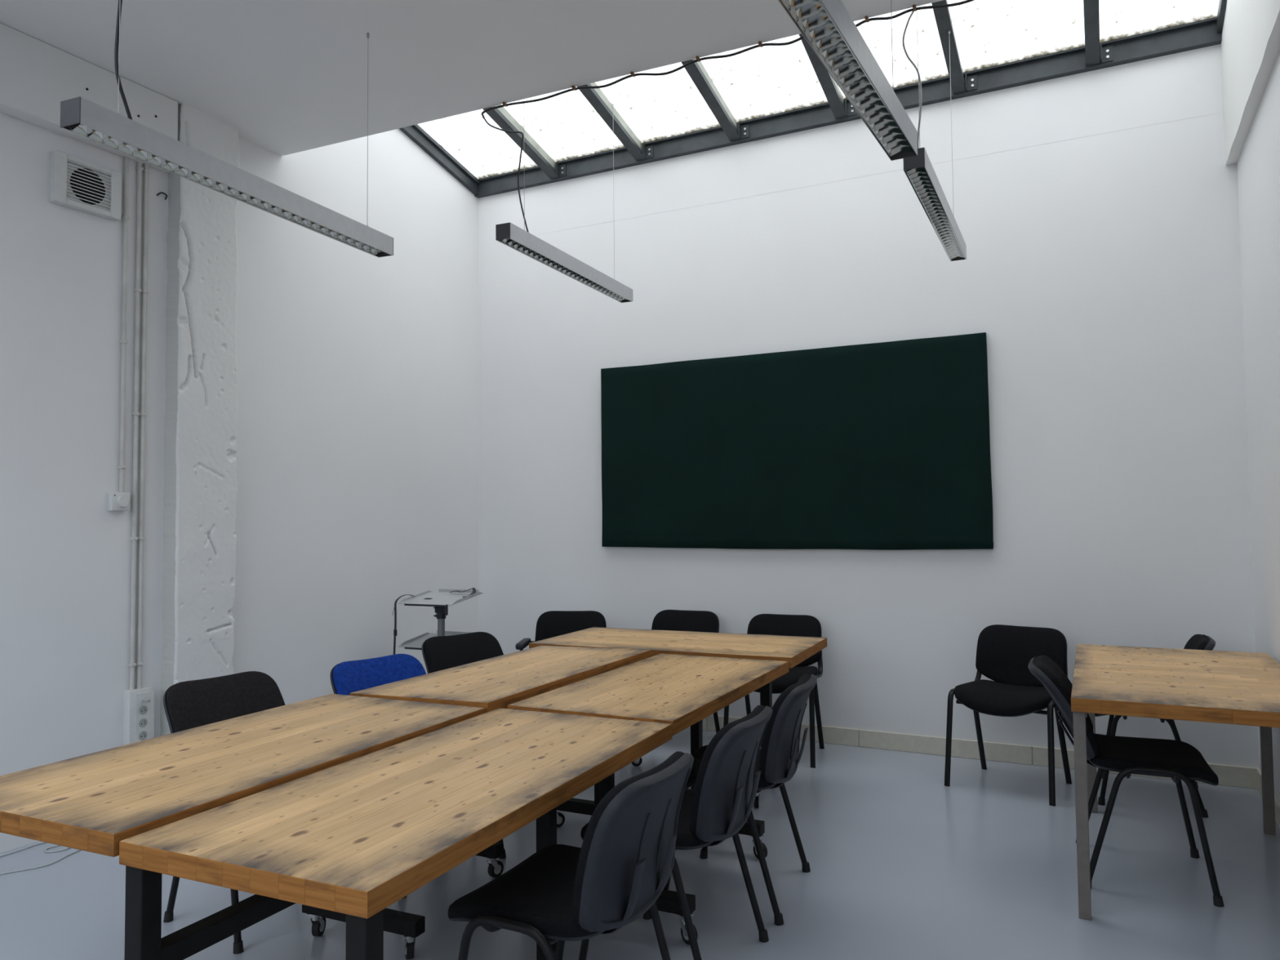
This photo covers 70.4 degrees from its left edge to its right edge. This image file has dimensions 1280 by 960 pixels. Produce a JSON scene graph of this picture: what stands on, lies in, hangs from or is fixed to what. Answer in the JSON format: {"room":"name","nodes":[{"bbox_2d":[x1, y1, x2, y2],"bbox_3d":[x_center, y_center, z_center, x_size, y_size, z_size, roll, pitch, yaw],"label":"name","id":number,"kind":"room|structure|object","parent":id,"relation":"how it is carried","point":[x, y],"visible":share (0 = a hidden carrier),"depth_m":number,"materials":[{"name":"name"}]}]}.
{"room":"meeting room","nodes":[
{"label":"meeting room","id":0,"kind":"room"},
{"bbox_2d":[160,103,239,736],"bbox_3d":[-2.313,-0.151,4.801,0.107,3.588,0.373,-2,-3,27],"label":"wall pillar","id":1,"kind":"structure","parent":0,"point":[201,484],"depth_m":4.74,"materials":[{"name":"white paint"}]},
{"bbox_2d":[0,111,479,853],"bbox_3d":[-3.014,-0.589,3.792,0.200,4.630,7.367,-2,-3,27],"label":"wall","id":2,"kind":"structure","parent":0,"point":[357,470],"depth_m":5.23,"materials":[{"name":"white paint"}]},
{"bbox_2d":[49,150,121,221],"bbox_3d":[-2.632,-1.395,4.319,0.045,0.236,0.316,-2,-3,27],"label":"air vent","id":3,"kind":"object","parent":2,"relation":"in","point":[76,183],"visible":1,"depth_m":4.30,"materials":[{"name":"white plastic"}]},
{"bbox_2d":[0,22,177,172],"bbox_3d":[-3.448,-1.849,2.685,0.101,0.353,4.518,-2,-3,27],"label":"beam","id":4,"kind":"structure","parent":2,"relation":"attached to","point":[36,75],"depth_m":4.14,"materials":[{"name":"white paint"}]},
{"bbox_2d":[107,492,129,511],"bbox_3d":[-2.533,0.104,4.421,0.047,0.090,0.092,-2,-3,27],"label":"thermostat","id":5,"kind":"object","parent":2,"relation":"attached to","point":[117,501],"visible":1,"depth_m":4.40,"materials":[{"name":"white plastic"}]},
{"bbox_2d":[117,156,129,492],"bbox_3d":[-2.543,-0.772,4.475,0.028,1.663,0.028,-2,-3,27],"label":"conduit pipe","id":6,"kind":"object","parent":2,"relation":"attached to","point":[123,341],"visible":1,"depth_m":4.47,"materials":[{"name":"white plastic"}]},
{"bbox_2d":[128,161,143,689],"bbox_3d":[-2.508,-0.286,4.515,0.028,2.633,0.028,-2,-3,27],"label":"conduit pipe","id":7,"kind":"object","parent":2,"relation":"attached to","point":[137,290],"visible":1,"depth_m":4.51,"materials":[{"name":"white plastic"}]},
{"bbox_2d":[122,686,154,745],"bbox_3d":[-2.450,1.230,4.459,0.100,0.402,0.130,-2,-3,27],"label":"strip","id":8,"kind":"object","parent":2,"relation":"attached to","point":[138,710],"visible":0.59,"depth_m":4.44,"materials":[{"name":"white plastic"}]},
{"bbox_2d":[138,730,147,740],"bbox_3d":[-2.434,1.255,4.455,0.014,0.045,0.045,-2,-3,27],"label":"socket","id":9,"kind":"object","parent":8,"relation":"attached to","point":[143,735],"depth_m":4.46,"materials":[{"name":"white plastic"}]},
{"bbox_2d":[138,718,147,727],"bbox_3d":[-2.435,1.193,4.457,0.014,0.045,0.045,-2,-3,27],"label":"socket","id":10,"kind":"object","parent":8,"relation":"attached to","point":[143,722],"depth_m":4.46,"materials":[{"name":"white plastic"}]},
{"bbox_2d":[138,705,147,715],"bbox_3d":[-2.435,1.131,4.460,0.014,0.045,0.045,-2,-3,27],"label":"socket","id":11,"kind":"object","parent":8,"relation":"attached to","point":[143,709],"depth_m":4.46,"materials":[{"name":"white plastic"}]},
{"bbox_2d":[142,698,150,702],"bbox_3d":[-2.423,1.083,4.455,0.042,0.016,0.016,-2,-3,27],"label":"switch","id":12,"kind":"object","parent":8,"relation":"attached to","point":[144,700],"depth_m":4.45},
{"bbox_2d":[136,164,150,688],"bbox_3d":[-2.491,-0.284,4.548,0.028,2.633,0.028,-2,-3,27],"label":"conduit pipe","id":13,"kind":"object","parent":2,"relation":"attached to","point":[139,664],"visible":1,"depth_m":4.54,"materials":[{"name":"white plastic"}]},
{"bbox_2d":[155,191,167,199],"bbox_3d":[-2.460,-1.467,4.680,0.031,0.028,0.055,-2,-3,27],"label":"stub","id":14,"kind":"object","parent":2,"relation":"attached to","point":[160,193],"visible":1,"depth_m":4.67,"materials":[{"name":"black plastic"}]},
{"bbox_2d":[0,0,942,155],"bbox_3d":[-1.068,-2.146,2.011,4.968,0.140,5.464,-2,-3,27],"label":"ceiling","id":15,"kind":"structure","parent":0,"point":[291,75],"depth_m":4.15,"materials":[{"name":"white paint"}]},
{"bbox_2d":[59,0,393,257],"bbox_3d":[-1.439,-1.526,3.446,0.085,0.970,1.500,-1,-3,22],"label":"pendant lamp","id":16,"kind":"object","parent":15,"relation":"hanging from","point":[80,116],"visible":1,"depth_m":3.16,"materials":[{"name":"metal"}]},
{"bbox_2d":[481,0,974,118],"bbox_3d":[0.656,-1.983,4.106,3.367,0.038,0.087,-2,-3,26],"label":"cable","id":17,"kind":"object","parent":15,"relation":"attached to","point":[914,8],"visible":0.81,"depth_m":4.26,"materials":[{"name":"black plastic"}]},
{"bbox_2d":[777,0,917,160],"bbox_3d":[0.492,-1.572,2.311,0.085,1.008,1.500,-2,-3,29],"label":"pendant lamp","id":18,"kind":"object","parent":15,"relation":"hanging from","point":[827,26],"visible":1,"depth_m":2.41,"materials":[{"name":"metal"}]},
{"bbox_2d":[0,728,1279,959],"bbox_3d":[-0.647,1.598,2.612,5.368,0.120,7.567,-2,-3,27],"label":"floor","id":19,"kind":"structure","parent":0,"point":[904,864],"depth_m":3.49,"materials":[{"name":"plastic"}]},
{"bbox_2d":[0,841,45,857],"bbox_3d":[-2.686,1.608,3.934,0.084,0.008,0.869,-2,-3,38],"label":"cable","id":20,"kind":"object","parent":19,"relation":"on","point":[42,842],"visible":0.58,"depth_m":3.95,"materials":[{"name":"white plastic"}]},
{"bbox_2d":[0,849,80,875],"bbox_3d":[-2.550,1.599,3.768,0.156,0.008,0.903,-2,-3,30],"label":"cable","id":21,"kind":"object","parent":19,"relation":"on","point":[77,851],"visible":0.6,"depth_m":3.75,"materials":[{"name":"white plastic"}]},
{"bbox_2d":[44,844,70,853],"bbox_3d":[-2.537,1.607,4.027,0.190,0.015,0.204,-3,-3,40],"label":"cable","id":22,"kind":"object","parent":19,"relation":"on","point":[54,846],"visible":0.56,"depth_m":3.94,"materials":[{"name":"white plastic"}]},
{"bbox_2d":[163,671,285,954],"bbox_3d":[-1.435,1.170,3.392,0.641,0.818,0.536,-2,-3,34],"label":"chair","id":23,"kind":"object","parent":19,"relation":"on","point":[188,704],"visible":0.23,"depth_m":3.48,"materials":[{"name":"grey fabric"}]},
{"bbox_2d":[0,693,484,959],"bbox_3d":[-1.147,1.165,2.689,0.700,0.760,1.385,-2,-3,24],"label":"work table","id":24,"kind":"object","parent":19,"relation":"on","point":[93,802],"visible":0.85,"depth_m":2.48,"materials":[{"name":"brown wood"}]},
{"bbox_2d":[119,707,672,959],"bbox_3d":[-0.499,1.156,2.442,0.675,0.745,1.460,-2,-3,24],"label":"work table","id":25,"kind":"object","parent":19,"relation":"on","point":[355,837],"visible":0.99,"depth_m":2.07,"materials":[{"name":"brown wood"}]},
{"bbox_2d":[329,653,506,897],"bbox_3d":[-0.971,1.184,3.825,0.641,0.818,0.536,-2,-3,39],"label":"chair","id":26,"kind":"object","parent":19,"relation":"on","point":[346,677],"visible":0.09,"depth_m":3.95,"materials":[{"name":"blue fabric"}]},
{"bbox_2d":[398,588,483,649],"bbox_3d":[-1.252,1.189,5.719,0.476,0.970,0.480,-2,-3,23],"label":"trolley","id":27,"kind":"object","parent":19,"relation":"on","point":[439,599],"visible":0.42,"depth_m":5.72,"materials":[{"name":"black plastic"}]},
{"bbox_2d":[391,594,415,654],"bbox_3d":[-1.490,1.044,5.707,0.043,0.643,0.184,-2,-3,26],"label":"cable","id":28,"kind":"object","parent":27,"relation":"hanging from","point":[396,601],"visible":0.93,"depth_m":5.63,"materials":[{"name":"black plastic"}]},
{"bbox_2d":[398,630,473,649],"bbox_3d":[-1.254,1.012,5.726,0.426,0.074,0.365,-2,-3,27],"label":"tray","id":29,"kind":"object","parent":27,"relation":"on","point":[415,643],"depth_m":5.76,"materials":[{"name":"white plastic"}]},
{"bbox_2d":[398,588,483,606],"bbox_3d":[-1.256,0.743,5.738,0.418,0.077,0.384,-2,-3,27],"label":"tray","id":30,"kind":"object","parent":27,"relation":"on","point":[442,597],"depth_m":5.73,"materials":[{"name":"white plastic"}]},
{"bbox_2d":[445,587,475,615],"bbox_3d":[-1.185,0.754,5.670,0.211,0.144,0.331,-2,-3,23],"label":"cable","id":31,"kind":"object","parent":27,"relation":"on","point":[473,588],"visible":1,"depth_m":5.74,"materials":[{"name":"grey plastic"}]},
{"bbox_2d":[422,631,503,673],"bbox_3d":[-0.781,1.215,4.597,0.536,0.818,0.641,2,-3,-44],"label":"chair","id":32,"kind":"object","parent":19,"relation":"on","point":[439,653],"visible":0.15,"depth_m":4.74,"materials":[{"name":"black fabric"}]},
{"bbox_2d":[349,645,652,877],"bbox_3d":[-0.520,1.206,3.957,0.643,0.774,1.395,-2,-3,25],"label":"work table","id":33,"kind":"object","parent":19,"relation":"on","point":[491,684],"visible":0.47,"depth_m":3.78,"materials":[{"name":"brown wood"}]},
{"bbox_2d":[515,610,606,650],"bbox_3d":[-0.462,1.269,5.827,0.602,0.811,0.528,-1,-2,3],"label":"armchair","id":34,"kind":"object","parent":19,"relation":"on","point":[551,624],"visible":0.23,"depth_m":6.00,"materials":[{"name":"black fabric"}]},
{"bbox_2d":[448,751,693,959],"bbox_3d":[-0.154,1.119,2.340,0.544,0.808,0.536,-2,-3,27],"label":"chair","id":35,"kind":"object","parent":19,"relation":"on","point":[561,893],"visible":1,"depth_m":2.19,"materials":[{"name":"black fabric"}]},
{"bbox_2d":[507,653,788,944],"bbox_3d":[0.132,1.202,3.725,0.702,0.750,1.350,-2,-3,26],"label":"work table","id":36,"kind":"object","parent":19,"relation":"on","point":[681,691],"visible":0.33,"depth_m":3.53,"materials":[{"name":"brown wood"}]},
{"bbox_2d":[578,705,772,959],"bbox_3d":[0.140,1.140,2.915,0.544,0.808,0.536,-2,-3,25],"label":"chair","id":37,"kind":"object","parent":19,"relation":"on","point":[721,802],"visible":0.7,"depth_m":2.72,"materials":[{"name":"black fabric"}]},
{"bbox_2d":[528,626,826,807],"bbox_3d":[0.218,1.246,4.889,1.430,0.760,0.760,-2,-3,24],"label":"work table","id":38,"kind":"object","parent":19,"relation":"on","point":[795,650],"visible":0.44,"depth_m":4.79,"materials":[{"name":"brown wood"}]},
{"bbox_2d":[651,609,719,746],"bbox_3d":[0.229,1.262,5.814,0.554,0.811,0.528,-2,-3,25],"label":"chair","id":39,"kind":"object","parent":19,"relation":"on","point":[665,620],"visible":0.2,"depth_m":5.97,"materials":[{"name":"black fabric"}]},
{"bbox_2d":[663,673,817,925],"bbox_3d":[0.403,1.162,3.490,0.544,0.808,0.536,-1,-3,21],"label":"chair","id":40,"kind":"object","parent":19,"relation":"on","point":[780,757],"visible":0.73,"depth_m":3.28,"materials":[{"name":"black fabric"}]},
{"bbox_2d":[723,613,824,768],"bbox_3d":[0.836,1.243,5.499,0.554,0.811,0.528,-2,-3,23],"label":"chair","id":41,"kind":"object","parent":19,"relation":"on","point":[800,625],"visible":0.38,"depth_m":5.56,"materials":[{"name":"black fabric"}]},
{"bbox_2d":[944,624,1071,805],"bbox_3d":[1.976,1.204,4.817,0.554,0.811,0.528,-3,-3,40],"label":"chair","id":42,"kind":"object","parent":19,"relation":"on","point":[1004,653],"visible":0.82,"depth_m":4.83,"materials":[{"name":"black fabric"}]},
{"bbox_2d":[1027,655,1224,906],"bbox_3d":[1.921,1.151,3.654,0.641,0.818,0.536,-2,-3,23],"label":"chair","id":43,"kind":"object","parent":19,"relation":"on","point":[1177,760],"visible":0.82,"depth_m":3.52,"materials":[{"name":"black fabric"}]},
{"bbox_2d":[1094,634,1215,817],"bbox_3d":[2.591,1.188,4.575,0.544,0.808,0.536,-2,-3,27],"label":"chair","id":44,"kind":"object","parent":19,"relation":"on","point":[1197,642],"visible":0.16,"depth_m":4.43,"materials":[{"name":"black fabric"}]},
{"bbox_2d":[1071,644,1279,919],"bbox_3d":[2.203,1.168,3.670,0.785,0.776,1.480,-2,-3,26],"label":"work table","id":45,"kind":"object","parent":19,"relation":"on","point":[1206,686],"visible":0.99,"depth_m":3.37,"materials":[{"name":"brown wood"}]},
{"bbox_2d":[478,44,1259,768],"bbox_3d":[1.011,-0.243,5.973,5.368,4.052,0.201,-2,-3,27],"label":"wall","id":46,"kind":"structure","parent":0,"point":[1095,212],"depth_m":5.43,"materials":[{"name":"white paint"}]},
{"bbox_2d":[600,332,993,550],"bbox_3d":[0.887,-0.192,5.886,2.601,1.278,0.055,-2,-3,27],"label":"panel","id":47,"kind":"object","parent":46,"relation":"attached to","point":[882,446],"visible":1,"depth_m":5.77,"materials":[{"name":"green fabric"}]},
{"bbox_2d":[399,0,1226,198],"bbox_3d":[0.504,-2.590,5.119,4.968,0.573,2.058,-2,-3,27],"label":"window","id":48,"kind":"structure","parent":46,"relation":"in","point":[1180,36],"depth_m":5.70,"materials":[{"name":"glass"}]},
{"bbox_2d":[483,104,632,302],"bbox_3d":[-0.479,-1.938,5.358,0.265,1.490,1.500,-2,-3,24],"label":"pendant lamp","id":49,"kind":"object","parent":48,"relation":"hanging from","point":[508,234],"visible":1,"depth_m":5.07,"materials":[{"name":"metal"}]},
{"bbox_2d":[902,10,966,261],"bbox_3d":[1.441,-1.992,4.430,0.095,1.481,1.500,-2,-3,26],"label":"pendant lamp","id":50,"kind":"object","parent":48,"relation":"hanging from","point":[919,171],"visible":0.96,"depth_m":4.14,"materials":[{"name":"metal"}]},
{"bbox_2d":[687,714,1259,789],"bbox_3d":[0.979,1.605,5.799,4.966,0.106,0.014,-2,-3,27],"label":"baseboard","id":51,"kind":"structure","parent":46,"relation":"attached to","point":[1228,775],"depth_m":5.33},
{"bbox_2d":[1236,51,1279,801],"bbox_3d":[1.588,-0.729,1.444,0.200,4.630,7.367,-2,-3,27],"label":"wall","id":52,"kind":"structure","parent":0,"point":[1258,165],"depth_m":4.22,"materials":[{"name":"white paint"}]},
{"bbox_2d":[1221,0,1279,164],"bbox_3d":[1.505,-2.329,1.660,0.057,1.075,7.167,-2,-3,27],"label":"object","id":53,"kind":"structure","parent":52,"relation":"attached to","point":[1251,33],"depth_m":4.17,"materials":[{"name":"white paint"}]},
{"bbox_2d":[1257,768,1279,828],"bbox_3d":[1.554,1.417,1.485,0.014,0.106,7.151,-2,-3,27],"label":"baseboard","id":54,"kind":"structure","parent":52,"relation":"attached to","point":[1277,802],"depth_m":4.17,"materials":[{"name":"beige wood"}]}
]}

